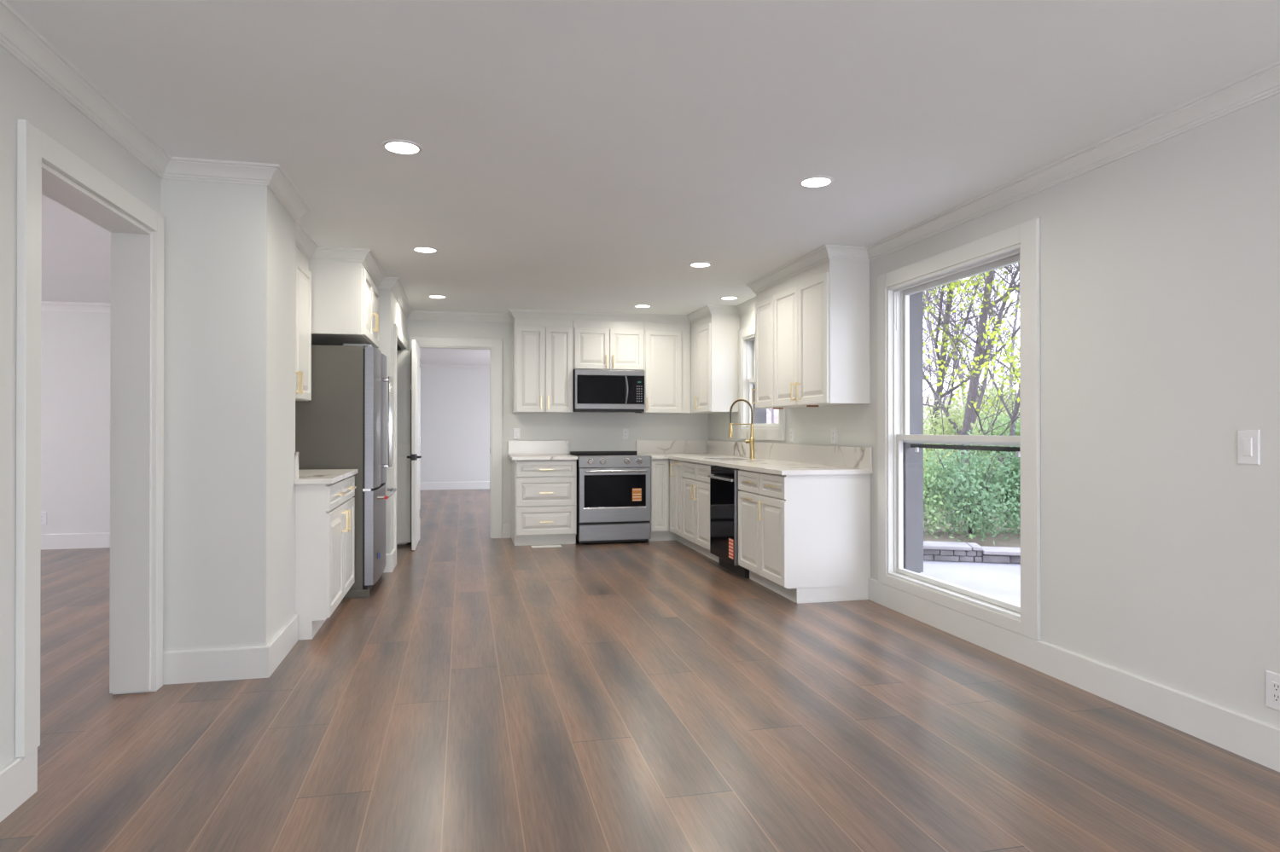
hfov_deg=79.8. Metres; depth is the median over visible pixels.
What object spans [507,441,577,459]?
countertop
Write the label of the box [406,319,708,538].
wall
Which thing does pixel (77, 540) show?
baseboard
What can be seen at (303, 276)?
upper cabinet
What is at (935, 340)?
bare tree
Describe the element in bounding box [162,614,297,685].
baseboard
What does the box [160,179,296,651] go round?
wall
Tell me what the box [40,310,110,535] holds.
wall
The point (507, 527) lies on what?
baseboard
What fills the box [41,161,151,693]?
trim
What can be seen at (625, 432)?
power outlet
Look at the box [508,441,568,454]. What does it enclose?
backsplash
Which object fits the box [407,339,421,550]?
door
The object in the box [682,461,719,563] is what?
base cabinet
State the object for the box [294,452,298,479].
backsplash
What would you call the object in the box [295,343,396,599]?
refrigerator
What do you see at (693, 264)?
diffuser
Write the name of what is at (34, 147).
trim
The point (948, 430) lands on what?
shrub
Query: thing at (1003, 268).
bare tree
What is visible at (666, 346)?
upper cabinet
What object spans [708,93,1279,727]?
wall
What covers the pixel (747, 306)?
trim
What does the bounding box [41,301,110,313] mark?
trim
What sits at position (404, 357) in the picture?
door
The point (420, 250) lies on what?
diffuser
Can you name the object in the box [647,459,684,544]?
base cabinet
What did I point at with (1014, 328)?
bare tree
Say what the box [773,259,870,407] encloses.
upper cabinet
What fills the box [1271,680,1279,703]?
receptacle
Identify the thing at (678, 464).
base cabinet
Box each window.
[738,325,785,440]
[877,217,1041,640]
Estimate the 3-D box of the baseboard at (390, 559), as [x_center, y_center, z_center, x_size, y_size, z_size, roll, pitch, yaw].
[-2.175,1.147,6.540,0.143,0.150,0.328,0,0,-13]
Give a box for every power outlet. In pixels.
[40,512,46,524]
[622,429,628,439]
[789,428,793,442]
[831,428,837,443]
[1266,670,1279,711]
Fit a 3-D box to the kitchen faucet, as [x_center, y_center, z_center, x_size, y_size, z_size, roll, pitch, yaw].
[0.975,0.023,7.331,0.290,0.578,0.058,0,0,42]
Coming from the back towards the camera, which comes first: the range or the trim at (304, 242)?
the range
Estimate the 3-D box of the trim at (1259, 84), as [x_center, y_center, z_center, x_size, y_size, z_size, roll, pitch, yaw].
[2.427,-1.215,1.735,0.068,0.086,7.480,0,0,-13]
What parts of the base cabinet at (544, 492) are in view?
drawer, drawer, drawer, handle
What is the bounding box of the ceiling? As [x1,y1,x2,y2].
[4,0,1279,366]
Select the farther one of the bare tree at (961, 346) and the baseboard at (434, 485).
the bare tree at (961, 346)
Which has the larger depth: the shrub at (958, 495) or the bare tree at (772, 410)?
the bare tree at (772, 410)
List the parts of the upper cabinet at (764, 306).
handle, door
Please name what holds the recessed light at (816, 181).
in the ceiling
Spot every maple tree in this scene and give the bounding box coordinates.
[922,262,1019,512]
[922,262,1019,519]
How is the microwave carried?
attached to the upper cabinet at (597, 345)
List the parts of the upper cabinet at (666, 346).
door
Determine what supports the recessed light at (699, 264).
in the ceiling
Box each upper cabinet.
[295,245,311,401]
[308,260,379,348]
[512,318,573,413]
[573,320,644,370]
[637,322,690,413]
[689,314,739,413]
[751,285,798,409]
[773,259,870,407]
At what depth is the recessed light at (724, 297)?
7.35 m
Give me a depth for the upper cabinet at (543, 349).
8.19 m
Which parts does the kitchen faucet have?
support arm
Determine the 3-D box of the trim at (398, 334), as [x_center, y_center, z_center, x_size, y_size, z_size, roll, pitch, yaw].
[-2.303,0.166,7.381,0.020,2.120,1.360,0,0,-13]
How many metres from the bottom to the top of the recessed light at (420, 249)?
0.007 m
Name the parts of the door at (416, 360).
latch plate, panel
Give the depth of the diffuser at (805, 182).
3.90 m
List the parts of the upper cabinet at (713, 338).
handle, door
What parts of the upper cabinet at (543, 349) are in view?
door, door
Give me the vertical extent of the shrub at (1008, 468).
1.528 m
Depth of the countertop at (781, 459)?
6.64 m
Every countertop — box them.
[294,452,357,484]
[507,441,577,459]
[636,440,872,475]
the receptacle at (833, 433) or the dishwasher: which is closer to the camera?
the receptacle at (833, 433)
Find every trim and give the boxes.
[0,0,171,178]
[15,119,164,757]
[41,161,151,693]
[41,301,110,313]
[161,157,310,221]
[295,221,384,288]
[378,276,398,288]
[390,278,511,322]
[393,324,407,564]
[408,336,502,541]
[420,364,489,370]
[506,304,739,324]
[736,296,756,315]
[745,244,869,293]
[866,59,1279,261]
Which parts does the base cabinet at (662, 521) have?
door, door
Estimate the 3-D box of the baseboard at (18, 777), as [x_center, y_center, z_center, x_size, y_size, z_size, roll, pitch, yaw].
[-1.379,1.119,-0.161,0.018,0.150,5.515,0,0,-13]
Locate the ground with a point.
(1012, 541)
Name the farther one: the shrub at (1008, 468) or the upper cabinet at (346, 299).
the shrub at (1008, 468)
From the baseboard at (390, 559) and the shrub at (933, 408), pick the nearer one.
the baseboard at (390, 559)
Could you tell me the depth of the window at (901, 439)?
4.74 m
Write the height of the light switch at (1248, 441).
0.126 m
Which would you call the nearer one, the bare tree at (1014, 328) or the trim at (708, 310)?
the trim at (708, 310)
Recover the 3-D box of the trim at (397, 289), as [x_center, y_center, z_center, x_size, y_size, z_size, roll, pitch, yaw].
[-1.740,-1.191,7.404,1.125,0.086,1.898,0,0,-13]
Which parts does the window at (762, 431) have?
sash, exterior trim, sash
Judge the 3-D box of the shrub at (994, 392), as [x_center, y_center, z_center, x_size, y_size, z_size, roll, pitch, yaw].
[7.620,-0.211,16.561,4.312,2.862,3.557,0,0,-33]
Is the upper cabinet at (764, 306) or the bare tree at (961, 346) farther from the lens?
the bare tree at (961, 346)
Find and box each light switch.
[513,428,520,439]
[1237,430,1260,465]
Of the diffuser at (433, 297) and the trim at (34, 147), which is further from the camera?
the diffuser at (433, 297)
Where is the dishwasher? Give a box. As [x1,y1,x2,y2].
[707,465,749,578]
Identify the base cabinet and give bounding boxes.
[295,476,356,640]
[511,459,576,546]
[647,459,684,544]
[673,459,692,548]
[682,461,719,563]
[738,469,870,604]
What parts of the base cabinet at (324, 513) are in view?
drawer, door, handle, handle, door, handle, drawer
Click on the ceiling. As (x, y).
(576, 155)
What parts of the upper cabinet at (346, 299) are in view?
panel, door, handle, door, handle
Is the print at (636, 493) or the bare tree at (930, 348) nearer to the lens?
the print at (636, 493)
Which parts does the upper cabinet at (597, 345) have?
door, handle, handle, door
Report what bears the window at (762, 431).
in the wall at (1160, 263)
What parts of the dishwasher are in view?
door handle, door, control panel, edge trim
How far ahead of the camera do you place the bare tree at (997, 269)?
28.56 m
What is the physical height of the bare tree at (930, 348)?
9.033 m
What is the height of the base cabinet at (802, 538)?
0.883 m
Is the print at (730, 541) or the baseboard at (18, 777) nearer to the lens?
the baseboard at (18, 777)
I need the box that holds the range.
[570,451,651,544]
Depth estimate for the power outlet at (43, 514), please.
7.61 m
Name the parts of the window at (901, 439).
exterior trim, sash, sash, exterior sill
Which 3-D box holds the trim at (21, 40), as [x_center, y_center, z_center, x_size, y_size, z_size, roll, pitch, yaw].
[-1.477,-1.220,0.388,0.068,0.086,6.610,0,0,-13]
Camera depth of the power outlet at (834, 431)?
5.89 m
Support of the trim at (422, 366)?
attached to the wall at (455, 404)
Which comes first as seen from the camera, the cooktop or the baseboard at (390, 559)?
the baseboard at (390, 559)
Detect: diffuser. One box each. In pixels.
[385,142,418,153]
[414,248,436,252]
[430,296,445,298]
[635,305,649,307]
[691,262,709,267]
[721,296,736,299]
[801,178,830,186]
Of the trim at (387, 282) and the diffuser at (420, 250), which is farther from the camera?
the trim at (387, 282)
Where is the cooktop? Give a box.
[570,453,645,456]
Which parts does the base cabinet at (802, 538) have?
drawer, door, handle, drawer, door, panel, shoe moulding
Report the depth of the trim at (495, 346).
8.39 m
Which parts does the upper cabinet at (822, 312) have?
door, handle, handle, door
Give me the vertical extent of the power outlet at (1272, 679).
0.128 m
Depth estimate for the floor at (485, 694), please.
2.98 m
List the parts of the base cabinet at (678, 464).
door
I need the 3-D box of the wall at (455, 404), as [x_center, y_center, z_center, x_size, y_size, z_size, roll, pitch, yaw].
[-3.589,0.029,15.243,6.058,2.460,0.120,0,0,-13]
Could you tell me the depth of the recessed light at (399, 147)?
3.42 m
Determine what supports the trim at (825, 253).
attached to the wall at (1160, 263)
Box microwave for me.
[573,369,644,413]
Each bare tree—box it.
[768,408,773,423]
[922,264,1019,415]
[922,269,1010,346]
[923,263,1019,470]
[923,267,1019,413]
[923,273,996,434]
[923,274,1019,424]
[923,277,1019,391]
[930,268,1018,412]
[976,262,1019,366]
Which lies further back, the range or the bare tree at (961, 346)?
the bare tree at (961, 346)
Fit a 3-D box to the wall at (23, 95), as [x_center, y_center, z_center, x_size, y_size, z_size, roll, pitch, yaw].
[-2.094,-0.024,2.570,0.150,2.460,11.150,0,0,-13]
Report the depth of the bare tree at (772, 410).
25.68 m
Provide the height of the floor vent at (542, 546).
0.007 m
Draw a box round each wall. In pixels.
[0,46,161,768]
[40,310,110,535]
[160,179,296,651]
[377,288,406,554]
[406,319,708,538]
[420,369,489,482]
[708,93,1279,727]
[923,541,1020,564]
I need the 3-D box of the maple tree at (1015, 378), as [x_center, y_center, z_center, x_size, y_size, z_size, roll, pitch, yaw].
[6.214,-2.250,11.813,5.976,7.346,5.768,0,0,0]
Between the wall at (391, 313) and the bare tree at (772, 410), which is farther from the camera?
the bare tree at (772, 410)
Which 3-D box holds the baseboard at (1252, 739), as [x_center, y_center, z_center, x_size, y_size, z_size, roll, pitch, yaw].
[2.451,1.127,1.731,0.018,0.150,7.480,0,0,-13]
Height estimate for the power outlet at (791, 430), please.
0.117 m
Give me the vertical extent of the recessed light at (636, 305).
0.007 m
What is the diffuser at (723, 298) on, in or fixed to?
attached to the recessed light at (724, 297)
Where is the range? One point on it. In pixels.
(613, 488)
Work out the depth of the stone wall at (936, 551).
8.71 m
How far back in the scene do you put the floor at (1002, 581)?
7.89 m
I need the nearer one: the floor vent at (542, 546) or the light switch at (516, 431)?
the floor vent at (542, 546)
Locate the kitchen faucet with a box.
[728,398,755,459]
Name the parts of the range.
knob, knob, trim, control panel, storage drawer, oven door, window trim, oven handle, knob, knob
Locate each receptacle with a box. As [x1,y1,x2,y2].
[832,431,834,440]
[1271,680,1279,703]
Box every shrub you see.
[923,349,1019,477]
[923,381,1016,511]
[923,407,967,494]
[923,430,1020,545]
[923,448,995,539]
[925,394,1019,513]
[944,421,1020,538]
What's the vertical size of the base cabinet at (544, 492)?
0.883 m
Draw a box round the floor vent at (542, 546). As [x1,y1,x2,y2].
[530,545,561,547]
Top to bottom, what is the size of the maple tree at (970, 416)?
9.129 m
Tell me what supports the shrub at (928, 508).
on the ground
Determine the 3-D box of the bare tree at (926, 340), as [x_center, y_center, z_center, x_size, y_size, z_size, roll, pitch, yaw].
[4.578,-4.050,17.673,7.117,10.134,7.601,0,0,-44]
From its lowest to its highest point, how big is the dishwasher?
0.880 m
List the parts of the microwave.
door glass, door handle, control panel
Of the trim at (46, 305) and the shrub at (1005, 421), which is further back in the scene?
the shrub at (1005, 421)
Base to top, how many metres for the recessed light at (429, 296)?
0.007 m
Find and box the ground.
[766,394,1020,547]
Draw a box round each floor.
[0,488,1279,851]
[920,560,1020,605]
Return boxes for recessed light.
[381,139,422,155]
[412,246,438,253]
[427,295,447,298]
[634,304,651,308]
[688,261,711,267]
[720,296,738,299]
[798,175,833,187]
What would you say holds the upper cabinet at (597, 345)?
attached to the wall at (583, 431)
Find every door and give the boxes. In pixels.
[396,350,411,543]
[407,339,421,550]
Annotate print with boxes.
[632,489,640,500]
[728,539,733,558]
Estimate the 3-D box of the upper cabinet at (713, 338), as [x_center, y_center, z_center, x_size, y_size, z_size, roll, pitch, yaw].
[0.737,-0.687,8.397,0.364,1.084,1.068,0,0,-13]
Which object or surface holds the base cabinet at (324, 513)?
on the floor at (485, 694)
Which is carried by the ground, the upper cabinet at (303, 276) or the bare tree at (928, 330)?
the bare tree at (928, 330)
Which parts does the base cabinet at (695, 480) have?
false drawer, door, handle, handle, door, false drawer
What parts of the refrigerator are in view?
door, freezer drawer, door, door handle, drawer handle, door handle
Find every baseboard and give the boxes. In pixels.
[0,747,37,822]
[40,532,110,550]
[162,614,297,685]
[383,548,395,572]
[420,481,489,490]
[502,523,511,538]
[867,578,1279,773]
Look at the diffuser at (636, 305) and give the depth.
7.84 m
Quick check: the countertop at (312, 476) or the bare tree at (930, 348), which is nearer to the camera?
the countertop at (312, 476)
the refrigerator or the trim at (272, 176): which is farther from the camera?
the refrigerator
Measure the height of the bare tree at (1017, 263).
8.729 m

